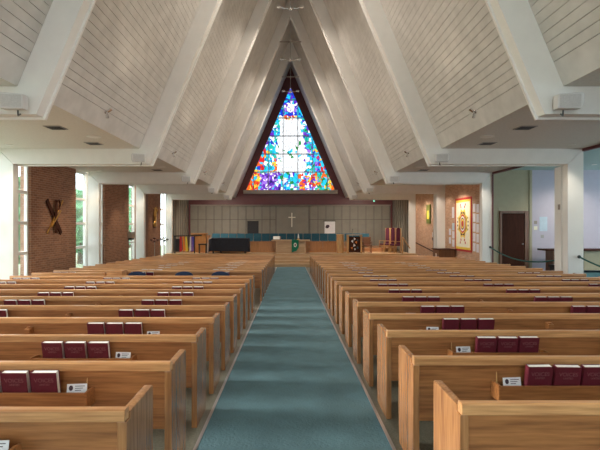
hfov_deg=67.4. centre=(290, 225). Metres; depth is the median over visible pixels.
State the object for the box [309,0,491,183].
ceiling beam
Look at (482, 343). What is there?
hymnal
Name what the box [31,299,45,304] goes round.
hymnal
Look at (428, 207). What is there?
wall sconce
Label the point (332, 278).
pew
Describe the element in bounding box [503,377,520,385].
card
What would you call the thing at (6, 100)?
grille
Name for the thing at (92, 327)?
hymnal
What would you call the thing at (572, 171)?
column
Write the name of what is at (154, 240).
candle stand
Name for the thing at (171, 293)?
hymnal
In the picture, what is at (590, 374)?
hymnal
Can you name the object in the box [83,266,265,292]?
pew
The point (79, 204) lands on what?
tree
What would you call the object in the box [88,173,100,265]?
column
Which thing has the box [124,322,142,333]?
hymnal
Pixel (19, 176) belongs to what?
tree
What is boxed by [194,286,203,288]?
hymnal
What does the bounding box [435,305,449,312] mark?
hymnal
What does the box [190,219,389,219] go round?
trim
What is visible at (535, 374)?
hymnal
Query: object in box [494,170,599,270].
wall
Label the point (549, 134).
ceiling
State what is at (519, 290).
hymnal
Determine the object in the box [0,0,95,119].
ceiling beam
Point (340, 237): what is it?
stand
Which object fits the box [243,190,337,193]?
trim
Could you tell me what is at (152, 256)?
pew
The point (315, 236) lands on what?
chair
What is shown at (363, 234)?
chair
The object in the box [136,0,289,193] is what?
ceiling beam
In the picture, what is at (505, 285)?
hymnal
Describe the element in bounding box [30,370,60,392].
hymnal
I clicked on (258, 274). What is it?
pew
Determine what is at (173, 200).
trim
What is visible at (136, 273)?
chair
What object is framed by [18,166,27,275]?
window
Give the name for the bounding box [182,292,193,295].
hymnal
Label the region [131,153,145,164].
loudspeaker
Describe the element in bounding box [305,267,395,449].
trim
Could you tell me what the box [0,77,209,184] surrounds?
ceiling
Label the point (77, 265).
ground
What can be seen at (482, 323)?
hymnal
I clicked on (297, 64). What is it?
ceiling beam
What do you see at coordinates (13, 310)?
pew
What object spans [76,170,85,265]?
window
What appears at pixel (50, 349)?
hymnal
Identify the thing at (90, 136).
ceiling disc
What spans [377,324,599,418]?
pew
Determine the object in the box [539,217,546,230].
paper notice
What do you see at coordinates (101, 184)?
window
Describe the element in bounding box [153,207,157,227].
wall sculpture
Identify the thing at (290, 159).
window
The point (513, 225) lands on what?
door
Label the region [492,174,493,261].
trim
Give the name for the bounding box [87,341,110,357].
hymnal
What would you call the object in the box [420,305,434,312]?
hymnal
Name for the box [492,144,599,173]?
trim
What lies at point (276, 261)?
step
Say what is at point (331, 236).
chair
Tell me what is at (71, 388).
card
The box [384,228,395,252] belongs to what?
chair
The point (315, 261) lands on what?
pew
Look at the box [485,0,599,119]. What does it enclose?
ceiling beam
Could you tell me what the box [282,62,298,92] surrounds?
spotlight
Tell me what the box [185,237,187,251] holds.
scarf
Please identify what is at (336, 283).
pew
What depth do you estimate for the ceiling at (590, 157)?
15.72 m
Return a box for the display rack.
[174,235,201,252]
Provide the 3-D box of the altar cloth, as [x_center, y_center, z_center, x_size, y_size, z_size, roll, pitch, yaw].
[0.280,1.235,27.231,0.420,0.750,0.738,0,0,0]
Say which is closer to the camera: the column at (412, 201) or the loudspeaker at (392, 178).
the loudspeaker at (392, 178)
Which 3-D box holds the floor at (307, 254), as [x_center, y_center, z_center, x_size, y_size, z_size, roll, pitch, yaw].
[0.000,2.295,29.163,14.880,1.270,5.675,0,0,0]
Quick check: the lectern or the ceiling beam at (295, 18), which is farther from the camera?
the lectern
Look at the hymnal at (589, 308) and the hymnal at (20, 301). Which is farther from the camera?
the hymnal at (20, 301)
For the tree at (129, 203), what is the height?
5.952 m
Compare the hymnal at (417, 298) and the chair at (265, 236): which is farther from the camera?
the chair at (265, 236)
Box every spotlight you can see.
[104,108,111,117]
[276,0,304,10]
[280,19,300,61]
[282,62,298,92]
[469,108,476,117]
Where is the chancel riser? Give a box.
[187,246,393,251]
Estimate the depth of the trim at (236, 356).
4.94 m
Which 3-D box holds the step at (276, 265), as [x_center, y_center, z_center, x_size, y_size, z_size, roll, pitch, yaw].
[0.000,2.550,25.462,14.880,0.760,0.375,0,0,0]
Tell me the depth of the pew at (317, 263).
15.37 m
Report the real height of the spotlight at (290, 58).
2.037 m
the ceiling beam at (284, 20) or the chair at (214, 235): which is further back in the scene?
the chair at (214, 235)
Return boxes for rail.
[402,237,409,253]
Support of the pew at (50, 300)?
on the floor at (391, 425)
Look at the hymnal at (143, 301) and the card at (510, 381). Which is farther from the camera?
the hymnal at (143, 301)
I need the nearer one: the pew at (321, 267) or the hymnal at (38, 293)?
the hymnal at (38, 293)
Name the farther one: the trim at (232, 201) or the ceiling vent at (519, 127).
the trim at (232, 201)
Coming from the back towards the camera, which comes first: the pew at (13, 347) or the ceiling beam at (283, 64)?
the ceiling beam at (283, 64)
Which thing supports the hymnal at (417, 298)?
in the pew at (361, 297)
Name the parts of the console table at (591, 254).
leg, panel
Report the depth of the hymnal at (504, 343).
4.15 m
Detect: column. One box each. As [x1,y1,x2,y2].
[0,151,17,278]
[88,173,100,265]
[136,186,145,258]
[165,194,172,252]
[408,194,415,252]
[433,194,434,247]
[435,186,444,247]
[480,174,491,261]
[555,166,562,270]
[563,150,582,273]
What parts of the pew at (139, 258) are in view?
rail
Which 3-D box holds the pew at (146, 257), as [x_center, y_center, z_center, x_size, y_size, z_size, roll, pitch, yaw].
[-3.507,1.784,19.650,5.505,0.840,0.570,0,0,0]
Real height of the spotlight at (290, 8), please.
2.037 m
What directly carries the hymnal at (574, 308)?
in the pew at (372, 307)
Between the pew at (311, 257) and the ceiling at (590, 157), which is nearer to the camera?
the ceiling at (590, 157)
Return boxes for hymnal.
[0,309,8,316]
[0,370,31,392]
[3,299,17,304]
[17,299,31,304]
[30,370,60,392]
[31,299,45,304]
[37,292,49,295]
[41,341,65,357]
[50,292,61,295]
[62,292,73,295]
[64,286,74,288]
[64,341,87,357]
[75,286,85,288]
[86,286,96,288]
[87,322,105,333]
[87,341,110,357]
[106,322,124,333]
[118,309,133,316]
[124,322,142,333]
[135,309,149,316]
[141,299,154,304]
[150,309,165,316]
[155,299,167,304]
[157,292,168,295]
[169,299,181,304]
[170,292,180,295]
[172,286,181,288]
[182,286,192,288]
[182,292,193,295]
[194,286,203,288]
[378,284,387,286]
[388,284,397,286]
[388,289,398,292]
[398,284,407,286]
[400,289,410,292]
[402,296,414,301]
[411,289,421,292]
[414,296,426,301]
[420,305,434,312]
[427,296,439,301]
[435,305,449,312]
[442,318,459,329]
[450,305,464,312]
[459,318,476,329]
[474,336,496,351]
[477,318,494,329]
[483,284,492,286]
[493,284,503,286]
[496,336,518,351]
[503,284,513,286]
[506,289,517,292]
[517,289,528,292]
[517,336,539,351]
[523,364,552,385]
[529,289,540,292]
[534,296,546,301]
[547,296,559,301]
[551,364,581,385]
[560,296,572,301]
[570,305,585,312]
[580,364,599,385]
[586,305,599,312]
[588,284,598,286]
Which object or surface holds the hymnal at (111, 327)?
in the pew at (8, 325)
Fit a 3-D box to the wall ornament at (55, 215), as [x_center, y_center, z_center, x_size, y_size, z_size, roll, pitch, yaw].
[-7.428,-0.266,14.235,0.105,1.145,1.008,0,0,0]
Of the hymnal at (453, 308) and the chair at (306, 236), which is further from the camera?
the chair at (306, 236)
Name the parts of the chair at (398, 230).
backrest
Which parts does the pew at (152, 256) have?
rail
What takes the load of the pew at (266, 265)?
on the floor at (391, 425)
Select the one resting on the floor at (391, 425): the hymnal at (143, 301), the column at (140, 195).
the column at (140, 195)
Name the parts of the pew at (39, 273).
rail, backrest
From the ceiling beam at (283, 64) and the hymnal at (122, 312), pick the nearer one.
the hymnal at (122, 312)
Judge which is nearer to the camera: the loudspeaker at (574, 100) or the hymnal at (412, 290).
the loudspeaker at (574, 100)
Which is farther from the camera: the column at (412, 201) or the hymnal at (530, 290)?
the column at (412, 201)
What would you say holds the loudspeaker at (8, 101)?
attached to the ceiling beam at (65, 22)
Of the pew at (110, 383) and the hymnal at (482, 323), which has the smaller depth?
the pew at (110, 383)
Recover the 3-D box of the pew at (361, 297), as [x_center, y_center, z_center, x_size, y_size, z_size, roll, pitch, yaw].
[3.983,1.483,7.200,6.153,0.840,0.570,0,0,0]
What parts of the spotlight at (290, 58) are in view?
rod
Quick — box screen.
[214,241,336,251]
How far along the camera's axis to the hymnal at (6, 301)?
6.57 m
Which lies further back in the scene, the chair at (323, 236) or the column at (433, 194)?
the chair at (323, 236)
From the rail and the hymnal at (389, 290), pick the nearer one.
the hymnal at (389, 290)
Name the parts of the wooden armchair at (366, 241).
backrest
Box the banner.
[455,196,471,252]
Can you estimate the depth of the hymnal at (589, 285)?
8.78 m
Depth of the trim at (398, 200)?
28.80 m
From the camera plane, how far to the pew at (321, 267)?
13.50 m
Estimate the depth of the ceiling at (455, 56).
10.13 m
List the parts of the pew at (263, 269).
rail, panel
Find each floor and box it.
[153,267,433,449]
[163,250,417,256]
[583,271,599,276]
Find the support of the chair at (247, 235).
on the chancel riser
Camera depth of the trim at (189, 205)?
31.67 m
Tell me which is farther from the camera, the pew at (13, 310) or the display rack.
the display rack
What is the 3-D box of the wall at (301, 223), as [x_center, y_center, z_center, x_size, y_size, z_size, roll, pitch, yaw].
[0.000,-4.760,31.950,15.000,13.379,0.300,0,0,0]
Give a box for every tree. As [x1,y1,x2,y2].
[18,176,19,263]
[18,207,19,243]
[76,189,82,263]
[76,192,82,249]
[129,188,130,244]
[129,203,130,231]
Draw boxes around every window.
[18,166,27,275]
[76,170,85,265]
[101,184,102,263]
[129,184,133,258]
[161,194,163,254]
[246,90,334,189]
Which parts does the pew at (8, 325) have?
backrest, rail, panel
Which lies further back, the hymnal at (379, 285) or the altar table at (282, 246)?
the altar table at (282, 246)
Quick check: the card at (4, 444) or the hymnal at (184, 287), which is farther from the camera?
the hymnal at (184, 287)
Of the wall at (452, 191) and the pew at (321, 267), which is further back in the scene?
the wall at (452, 191)
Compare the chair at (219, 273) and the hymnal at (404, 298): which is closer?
the hymnal at (404, 298)
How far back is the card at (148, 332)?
4.88 m
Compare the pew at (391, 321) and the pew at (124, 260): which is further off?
the pew at (124, 260)
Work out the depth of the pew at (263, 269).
12.71 m
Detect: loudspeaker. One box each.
[0,92,27,115]
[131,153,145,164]
[181,176,190,183]
[390,176,399,183]
[435,153,449,164]
[553,92,584,115]
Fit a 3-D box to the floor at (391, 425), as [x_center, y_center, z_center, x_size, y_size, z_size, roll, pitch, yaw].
[-1.015,2.221,8.150,16.970,1.418,34.300,0,0,0]
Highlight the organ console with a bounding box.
[190,233,209,251]
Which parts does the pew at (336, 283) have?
panel, backrest, rail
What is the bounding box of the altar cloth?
[292,240,298,251]
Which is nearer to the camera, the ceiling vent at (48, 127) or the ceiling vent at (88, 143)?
the ceiling vent at (48, 127)
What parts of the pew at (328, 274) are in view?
panel, rail, backrest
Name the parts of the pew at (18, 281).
rail, backrest, panel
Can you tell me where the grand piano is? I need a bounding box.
[207,238,249,253]
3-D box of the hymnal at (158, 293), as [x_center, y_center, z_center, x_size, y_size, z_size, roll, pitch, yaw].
[-2.112,1.226,7.480,0.182,0.240,0.091,0,0,-2]
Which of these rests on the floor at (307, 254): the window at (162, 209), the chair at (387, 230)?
the chair at (387, 230)
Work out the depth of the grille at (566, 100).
6.10 m
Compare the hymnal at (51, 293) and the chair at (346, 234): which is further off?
the chair at (346, 234)
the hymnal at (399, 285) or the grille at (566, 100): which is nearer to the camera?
the grille at (566, 100)
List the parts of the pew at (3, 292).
backrest, rail, panel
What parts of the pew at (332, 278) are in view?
panel, rail, backrest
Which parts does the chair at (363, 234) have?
backrest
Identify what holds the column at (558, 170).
on the floor at (391, 425)
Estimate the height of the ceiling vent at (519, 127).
0.017 m
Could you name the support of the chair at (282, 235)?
on the chancel riser
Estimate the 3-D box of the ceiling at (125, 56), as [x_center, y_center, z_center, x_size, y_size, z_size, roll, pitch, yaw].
[-2.003,-6.642,16.624,4.003,9.330,30.348,0,0,0]
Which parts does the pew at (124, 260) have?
rail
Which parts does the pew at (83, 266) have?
rail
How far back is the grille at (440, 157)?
11.24 m
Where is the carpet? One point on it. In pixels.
(292, 383)
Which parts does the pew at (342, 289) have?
panel, rail, backrest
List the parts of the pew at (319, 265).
panel, rail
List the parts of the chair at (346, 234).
backrest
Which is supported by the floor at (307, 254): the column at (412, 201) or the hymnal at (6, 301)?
the column at (412, 201)
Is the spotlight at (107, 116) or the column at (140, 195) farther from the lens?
the column at (140, 195)
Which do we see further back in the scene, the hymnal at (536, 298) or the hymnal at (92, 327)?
the hymnal at (536, 298)
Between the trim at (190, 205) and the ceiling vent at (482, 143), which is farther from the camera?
the trim at (190, 205)
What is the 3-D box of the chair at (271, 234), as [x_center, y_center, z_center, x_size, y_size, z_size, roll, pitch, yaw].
[-1.070,0.975,29.175,0.510,0.910,0.489,0,0,0]
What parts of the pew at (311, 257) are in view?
rail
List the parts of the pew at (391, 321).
panel, rail, backrest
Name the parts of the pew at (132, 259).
rail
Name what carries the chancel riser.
on the floor at (307, 254)
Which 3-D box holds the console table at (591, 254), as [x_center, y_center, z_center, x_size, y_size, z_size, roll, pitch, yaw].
[10.815,1.300,16.770,2.870,0.860,0.680,0,0,0]
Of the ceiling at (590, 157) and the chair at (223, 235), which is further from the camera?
the chair at (223, 235)
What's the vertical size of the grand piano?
0.961 m
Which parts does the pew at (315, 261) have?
rail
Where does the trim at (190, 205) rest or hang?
attached to the wall at (301, 223)
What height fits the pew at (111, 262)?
0.840 m
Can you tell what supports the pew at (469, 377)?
on the floor at (391, 425)
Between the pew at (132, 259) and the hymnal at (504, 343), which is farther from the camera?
the pew at (132, 259)
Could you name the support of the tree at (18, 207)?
on the ground
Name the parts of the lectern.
panel, panel, panel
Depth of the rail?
26.57 m
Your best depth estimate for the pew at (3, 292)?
7.56 m
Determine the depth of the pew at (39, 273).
11.02 m
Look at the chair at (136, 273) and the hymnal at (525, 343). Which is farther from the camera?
the chair at (136, 273)
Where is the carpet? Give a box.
[197,267,391,449]
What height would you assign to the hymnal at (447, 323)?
0.240 m
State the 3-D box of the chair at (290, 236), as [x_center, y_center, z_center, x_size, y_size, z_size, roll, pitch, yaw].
[0.010,0.975,29.175,0.510,0.910,0.489,0,0,0]
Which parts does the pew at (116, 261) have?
rail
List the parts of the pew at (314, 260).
rail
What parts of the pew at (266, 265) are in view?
rail, panel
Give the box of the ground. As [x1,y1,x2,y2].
[18,245,161,275]
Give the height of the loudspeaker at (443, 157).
0.299 m
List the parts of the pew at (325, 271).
panel, rail, backrest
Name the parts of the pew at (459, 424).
panel, rail, backrest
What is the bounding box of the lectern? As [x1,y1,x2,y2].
[347,229,361,252]
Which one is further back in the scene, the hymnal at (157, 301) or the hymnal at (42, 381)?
the hymnal at (157, 301)
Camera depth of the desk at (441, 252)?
20.30 m
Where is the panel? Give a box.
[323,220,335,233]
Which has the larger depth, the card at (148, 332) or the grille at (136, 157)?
the grille at (136, 157)
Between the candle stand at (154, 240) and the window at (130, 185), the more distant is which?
the candle stand at (154, 240)
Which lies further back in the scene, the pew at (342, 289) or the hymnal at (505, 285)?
the hymnal at (505, 285)
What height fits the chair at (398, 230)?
1.520 m
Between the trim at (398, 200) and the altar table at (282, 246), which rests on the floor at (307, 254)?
the altar table at (282, 246)
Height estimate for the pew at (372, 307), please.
0.840 m
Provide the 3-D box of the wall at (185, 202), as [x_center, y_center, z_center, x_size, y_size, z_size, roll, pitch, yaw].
[-7.350,-0.155,29.505,0.300,3.630,4.590,0,0,0]
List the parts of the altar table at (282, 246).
panel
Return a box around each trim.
[173,200,182,252]
[189,199,391,204]
[189,205,189,245]
[190,205,390,205]
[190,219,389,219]
[193,267,276,449]
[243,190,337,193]
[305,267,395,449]
[390,205,391,243]
[398,200,407,252]
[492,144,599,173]
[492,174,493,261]
[529,170,531,267]
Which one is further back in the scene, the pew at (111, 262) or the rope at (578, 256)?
the pew at (111, 262)
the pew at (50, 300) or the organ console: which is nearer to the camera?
the pew at (50, 300)
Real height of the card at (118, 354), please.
0.074 m
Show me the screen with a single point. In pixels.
(256, 246)
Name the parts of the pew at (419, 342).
panel, rail, backrest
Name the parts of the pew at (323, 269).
panel, rail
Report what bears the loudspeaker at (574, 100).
attached to the ceiling beam at (516, 25)
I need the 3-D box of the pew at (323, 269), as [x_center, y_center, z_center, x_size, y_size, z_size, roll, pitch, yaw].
[3.983,1.617,12.750,6.153,0.840,0.570,0,0,0]
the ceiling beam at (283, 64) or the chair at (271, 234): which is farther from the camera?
the chair at (271, 234)
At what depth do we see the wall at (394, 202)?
29.19 m
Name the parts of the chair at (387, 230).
backrest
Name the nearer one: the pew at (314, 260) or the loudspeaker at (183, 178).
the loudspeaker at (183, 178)
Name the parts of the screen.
panel, panel, rail, panel, panel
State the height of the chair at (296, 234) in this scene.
0.910 m
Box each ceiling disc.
[86,135,100,137]
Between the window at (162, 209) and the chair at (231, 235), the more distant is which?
the chair at (231, 235)
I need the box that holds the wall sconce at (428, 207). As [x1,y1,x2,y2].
[426,204,430,223]
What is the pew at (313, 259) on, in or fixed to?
on the floor at (391, 425)
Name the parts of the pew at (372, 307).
panel, backrest, rail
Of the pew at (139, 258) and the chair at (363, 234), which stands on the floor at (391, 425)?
the pew at (139, 258)
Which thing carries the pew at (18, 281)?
on the floor at (391, 425)
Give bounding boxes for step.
[275,257,309,259]
[275,260,309,263]
[275,264,309,266]
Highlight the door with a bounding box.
[499,211,528,267]
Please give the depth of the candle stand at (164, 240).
24.98 m
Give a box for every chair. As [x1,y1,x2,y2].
[128,271,145,275]
[175,271,192,275]
[211,271,229,275]
[212,233,219,237]
[221,233,227,237]
[229,233,236,237]
[237,233,244,237]
[245,233,252,240]
[254,233,260,240]
[262,233,269,240]
[270,233,277,239]
[278,233,285,239]
[287,233,294,239]
[295,233,302,239]
[303,233,310,240]
[312,233,318,240]
[320,233,327,240]
[328,233,335,240]
[345,233,352,247]
[361,233,369,247]
[379,228,389,251]
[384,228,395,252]
[389,228,400,252]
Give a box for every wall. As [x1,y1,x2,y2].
[20,166,160,275]
[174,200,188,247]
[189,69,389,246]
[392,200,406,251]
[416,184,479,260]
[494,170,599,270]
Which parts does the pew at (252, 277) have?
rail, panel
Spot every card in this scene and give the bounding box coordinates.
[0,440,8,449]
[67,383,86,392]
[116,352,130,357]
[147,331,159,333]
[426,327,438,329]
[456,346,470,351]
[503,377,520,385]
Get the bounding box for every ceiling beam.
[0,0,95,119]
[0,0,222,165]
[88,0,271,183]
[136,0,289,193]
[167,40,289,199]
[290,0,444,193]
[291,40,413,199]
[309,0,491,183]
[358,0,581,165]
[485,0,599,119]
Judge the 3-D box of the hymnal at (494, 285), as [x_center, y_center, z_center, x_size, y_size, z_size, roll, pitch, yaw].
[4.063,1.258,8.814,0.182,0.239,0.088,0,0,-2]
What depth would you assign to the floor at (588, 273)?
16.22 m
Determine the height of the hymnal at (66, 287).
0.240 m
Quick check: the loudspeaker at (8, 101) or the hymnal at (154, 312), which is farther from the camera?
the loudspeaker at (8, 101)
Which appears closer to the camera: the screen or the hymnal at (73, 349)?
the hymnal at (73, 349)
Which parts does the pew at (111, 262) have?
rail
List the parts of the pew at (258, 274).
rail, backrest, panel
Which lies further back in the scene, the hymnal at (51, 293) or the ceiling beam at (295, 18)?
the ceiling beam at (295, 18)
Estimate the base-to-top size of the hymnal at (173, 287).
0.240 m
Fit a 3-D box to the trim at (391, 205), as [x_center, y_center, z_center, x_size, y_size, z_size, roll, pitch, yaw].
[7.112,-0.015,31.720,0.105,2.890,0.100,0,0,0]
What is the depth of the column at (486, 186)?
16.67 m
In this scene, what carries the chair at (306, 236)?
on the chancel riser
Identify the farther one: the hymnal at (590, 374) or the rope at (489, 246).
the rope at (489, 246)
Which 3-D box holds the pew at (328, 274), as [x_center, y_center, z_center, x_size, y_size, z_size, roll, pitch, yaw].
[3.983,1.572,10.900,6.153,0.840,0.570,0,0,0]
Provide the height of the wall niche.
0.963 m
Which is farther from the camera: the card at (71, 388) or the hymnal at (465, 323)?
the hymnal at (465, 323)
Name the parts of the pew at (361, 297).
panel, rail, backrest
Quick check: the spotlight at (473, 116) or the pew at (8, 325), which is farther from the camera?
the spotlight at (473, 116)
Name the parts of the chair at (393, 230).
backrest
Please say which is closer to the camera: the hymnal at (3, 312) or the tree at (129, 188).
the hymnal at (3, 312)
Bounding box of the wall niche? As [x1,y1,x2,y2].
[246,220,258,233]
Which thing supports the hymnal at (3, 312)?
in the pew at (13, 310)
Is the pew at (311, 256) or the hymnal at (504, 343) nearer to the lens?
the hymnal at (504, 343)
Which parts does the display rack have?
panel, rail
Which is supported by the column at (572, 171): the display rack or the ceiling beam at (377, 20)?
the ceiling beam at (377, 20)
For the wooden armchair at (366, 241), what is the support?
on the floor at (307, 254)
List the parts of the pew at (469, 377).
panel, backrest, rail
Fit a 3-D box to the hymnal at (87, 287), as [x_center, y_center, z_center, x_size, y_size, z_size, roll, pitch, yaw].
[-3.689,1.247,8.350,0.182,0.240,0.090,0,0,0]
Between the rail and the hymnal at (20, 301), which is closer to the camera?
the hymnal at (20, 301)
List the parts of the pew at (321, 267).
panel, rail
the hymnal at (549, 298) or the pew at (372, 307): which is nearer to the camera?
the pew at (372, 307)
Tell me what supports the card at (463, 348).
in the pew at (419, 342)
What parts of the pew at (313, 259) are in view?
panel, rail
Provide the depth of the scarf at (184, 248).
26.82 m
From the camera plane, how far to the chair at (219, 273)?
11.10 m
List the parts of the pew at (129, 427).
backrest, rail, panel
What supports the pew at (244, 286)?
on the floor at (391, 425)
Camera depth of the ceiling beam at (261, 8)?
16.67 m
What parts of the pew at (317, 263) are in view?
panel, rail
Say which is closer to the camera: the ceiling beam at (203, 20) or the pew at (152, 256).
the ceiling beam at (203, 20)
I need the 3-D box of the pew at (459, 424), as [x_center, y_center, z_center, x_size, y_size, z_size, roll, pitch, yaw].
[3.983,1.371,2.575,6.153,0.840,0.570,0,0,0]
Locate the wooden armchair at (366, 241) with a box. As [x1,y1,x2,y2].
[362,237,371,252]
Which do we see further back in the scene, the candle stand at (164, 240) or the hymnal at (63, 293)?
the candle stand at (164, 240)
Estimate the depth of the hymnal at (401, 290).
7.84 m
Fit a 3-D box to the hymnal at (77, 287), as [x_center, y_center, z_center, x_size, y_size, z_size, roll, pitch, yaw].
[-3.892,1.247,8.351,0.182,0.240,0.091,0,0,-1]
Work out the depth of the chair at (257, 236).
29.34 m
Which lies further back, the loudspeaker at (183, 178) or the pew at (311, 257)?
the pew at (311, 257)
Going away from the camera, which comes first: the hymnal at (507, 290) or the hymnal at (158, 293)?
the hymnal at (158, 293)
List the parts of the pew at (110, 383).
backrest, rail, panel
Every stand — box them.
[150,238,158,255]
[160,237,168,254]
[273,236,280,239]
[336,234,343,252]
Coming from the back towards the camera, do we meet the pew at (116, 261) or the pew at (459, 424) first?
the pew at (116, 261)
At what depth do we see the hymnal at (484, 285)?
8.77 m
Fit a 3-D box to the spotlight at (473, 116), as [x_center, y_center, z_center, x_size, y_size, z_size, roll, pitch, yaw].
[3.664,-2.264,9.050,0.159,0.213,0.074,0,0,0]
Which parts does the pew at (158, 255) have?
rail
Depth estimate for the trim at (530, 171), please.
17.26 m
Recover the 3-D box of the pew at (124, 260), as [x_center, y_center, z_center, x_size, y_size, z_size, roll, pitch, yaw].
[-3.507,1.723,17.115,5.505,0.840,0.570,0,0,0]
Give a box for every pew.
[0,278,250,319]
[0,283,247,328]
[0,288,242,338]
[0,294,236,352]
[0,302,229,369]
[0,313,219,393]
[0,327,205,427]
[0,349,185,449]
[0,385,152,449]
[9,275,254,312]
[31,272,105,275]
[53,270,262,301]
[69,268,264,296]
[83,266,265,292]
[95,264,267,289]
[105,270,127,275]
[106,262,268,285]
[116,261,269,283]
[124,260,270,281]
[132,259,271,279]
[139,258,272,276]
[146,257,272,257]
[152,256,273,273]
[158,255,274,272]
[310,256,438,273]
[311,257,456,275]
[312,258,465,278]
[314,260,474,281]
[315,261,485,283]
[316,262,496,286]
[318,264,510,289]
[320,266,525,293]
[322,268,542,297]
[324,270,562,302]
[327,273,585,308]
[330,276,599,315]
[334,280,599,323]
[339,285,599,333]
[345,291,599,346]
[353,299,599,363]
[363,309,599,386]
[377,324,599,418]
[399,345,599,449]
[433,380,599,449]
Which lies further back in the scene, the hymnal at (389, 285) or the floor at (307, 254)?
the floor at (307, 254)
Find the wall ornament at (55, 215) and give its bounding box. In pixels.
[45,199,62,234]
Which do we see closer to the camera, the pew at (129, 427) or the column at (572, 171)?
the pew at (129, 427)
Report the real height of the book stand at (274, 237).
0.225 m
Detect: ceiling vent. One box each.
[43,126,67,129]
[84,142,102,144]
[478,142,496,144]
[513,126,537,129]
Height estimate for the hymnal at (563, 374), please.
0.240 m
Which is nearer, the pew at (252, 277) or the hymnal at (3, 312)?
the hymnal at (3, 312)
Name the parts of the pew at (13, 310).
rail, backrest, panel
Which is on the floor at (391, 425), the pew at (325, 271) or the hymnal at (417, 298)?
the pew at (325, 271)
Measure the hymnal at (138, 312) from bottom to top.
0.239 m
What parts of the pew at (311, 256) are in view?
rail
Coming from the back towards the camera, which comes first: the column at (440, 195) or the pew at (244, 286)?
the column at (440, 195)
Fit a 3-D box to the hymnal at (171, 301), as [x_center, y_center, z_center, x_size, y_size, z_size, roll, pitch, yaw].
[-1.683,1.205,6.608,0.182,0.240,0.090,0,0,-1]
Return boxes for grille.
[0,94,20,106]
[133,154,143,160]
[437,154,447,160]
[560,94,581,106]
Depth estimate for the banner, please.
19.40 m
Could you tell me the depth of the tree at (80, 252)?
30.80 m
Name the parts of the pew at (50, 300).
backrest, rail, panel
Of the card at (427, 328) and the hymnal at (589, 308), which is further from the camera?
the hymnal at (589, 308)
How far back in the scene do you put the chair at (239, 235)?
29.34 m
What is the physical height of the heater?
0.370 m
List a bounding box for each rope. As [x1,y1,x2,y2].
[489,246,554,262]
[577,255,599,266]
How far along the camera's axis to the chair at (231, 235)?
29.34 m
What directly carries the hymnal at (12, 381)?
in the pew at (110, 383)
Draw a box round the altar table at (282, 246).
[271,240,309,252]
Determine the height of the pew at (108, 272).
0.890 m
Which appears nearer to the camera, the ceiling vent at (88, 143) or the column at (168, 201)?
the ceiling vent at (88, 143)
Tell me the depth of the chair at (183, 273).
11.10 m
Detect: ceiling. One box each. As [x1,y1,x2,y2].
[0,0,289,196]
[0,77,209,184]
[291,0,599,196]
[371,67,599,184]
[513,148,599,169]
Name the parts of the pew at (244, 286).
backrest, rail, panel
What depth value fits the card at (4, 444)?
2.27 m
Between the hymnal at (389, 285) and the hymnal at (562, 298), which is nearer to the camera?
the hymnal at (562, 298)
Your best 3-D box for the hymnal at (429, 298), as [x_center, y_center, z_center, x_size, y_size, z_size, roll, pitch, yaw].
[2.206,1.213,6.960,0.182,0.240,0.090,0,0,0]
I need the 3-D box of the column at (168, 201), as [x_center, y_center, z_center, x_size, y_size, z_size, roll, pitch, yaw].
[-7.301,0.385,27.085,0.398,4.690,0.230,0,0,0]
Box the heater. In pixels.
[127,232,134,239]
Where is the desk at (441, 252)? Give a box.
[431,248,455,256]
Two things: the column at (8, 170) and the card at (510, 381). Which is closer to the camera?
the card at (510, 381)
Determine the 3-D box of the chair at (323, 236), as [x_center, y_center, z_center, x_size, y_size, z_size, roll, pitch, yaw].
[2.170,0.975,29.175,0.510,0.910,0.489,0,0,0]
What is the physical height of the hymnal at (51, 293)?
0.240 m
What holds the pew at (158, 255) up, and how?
on the floor at (391, 425)
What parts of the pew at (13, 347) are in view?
backrest, rail, panel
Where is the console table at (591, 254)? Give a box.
[537,248,599,270]
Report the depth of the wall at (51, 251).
15.07 m
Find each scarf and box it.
[182,237,185,251]
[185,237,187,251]

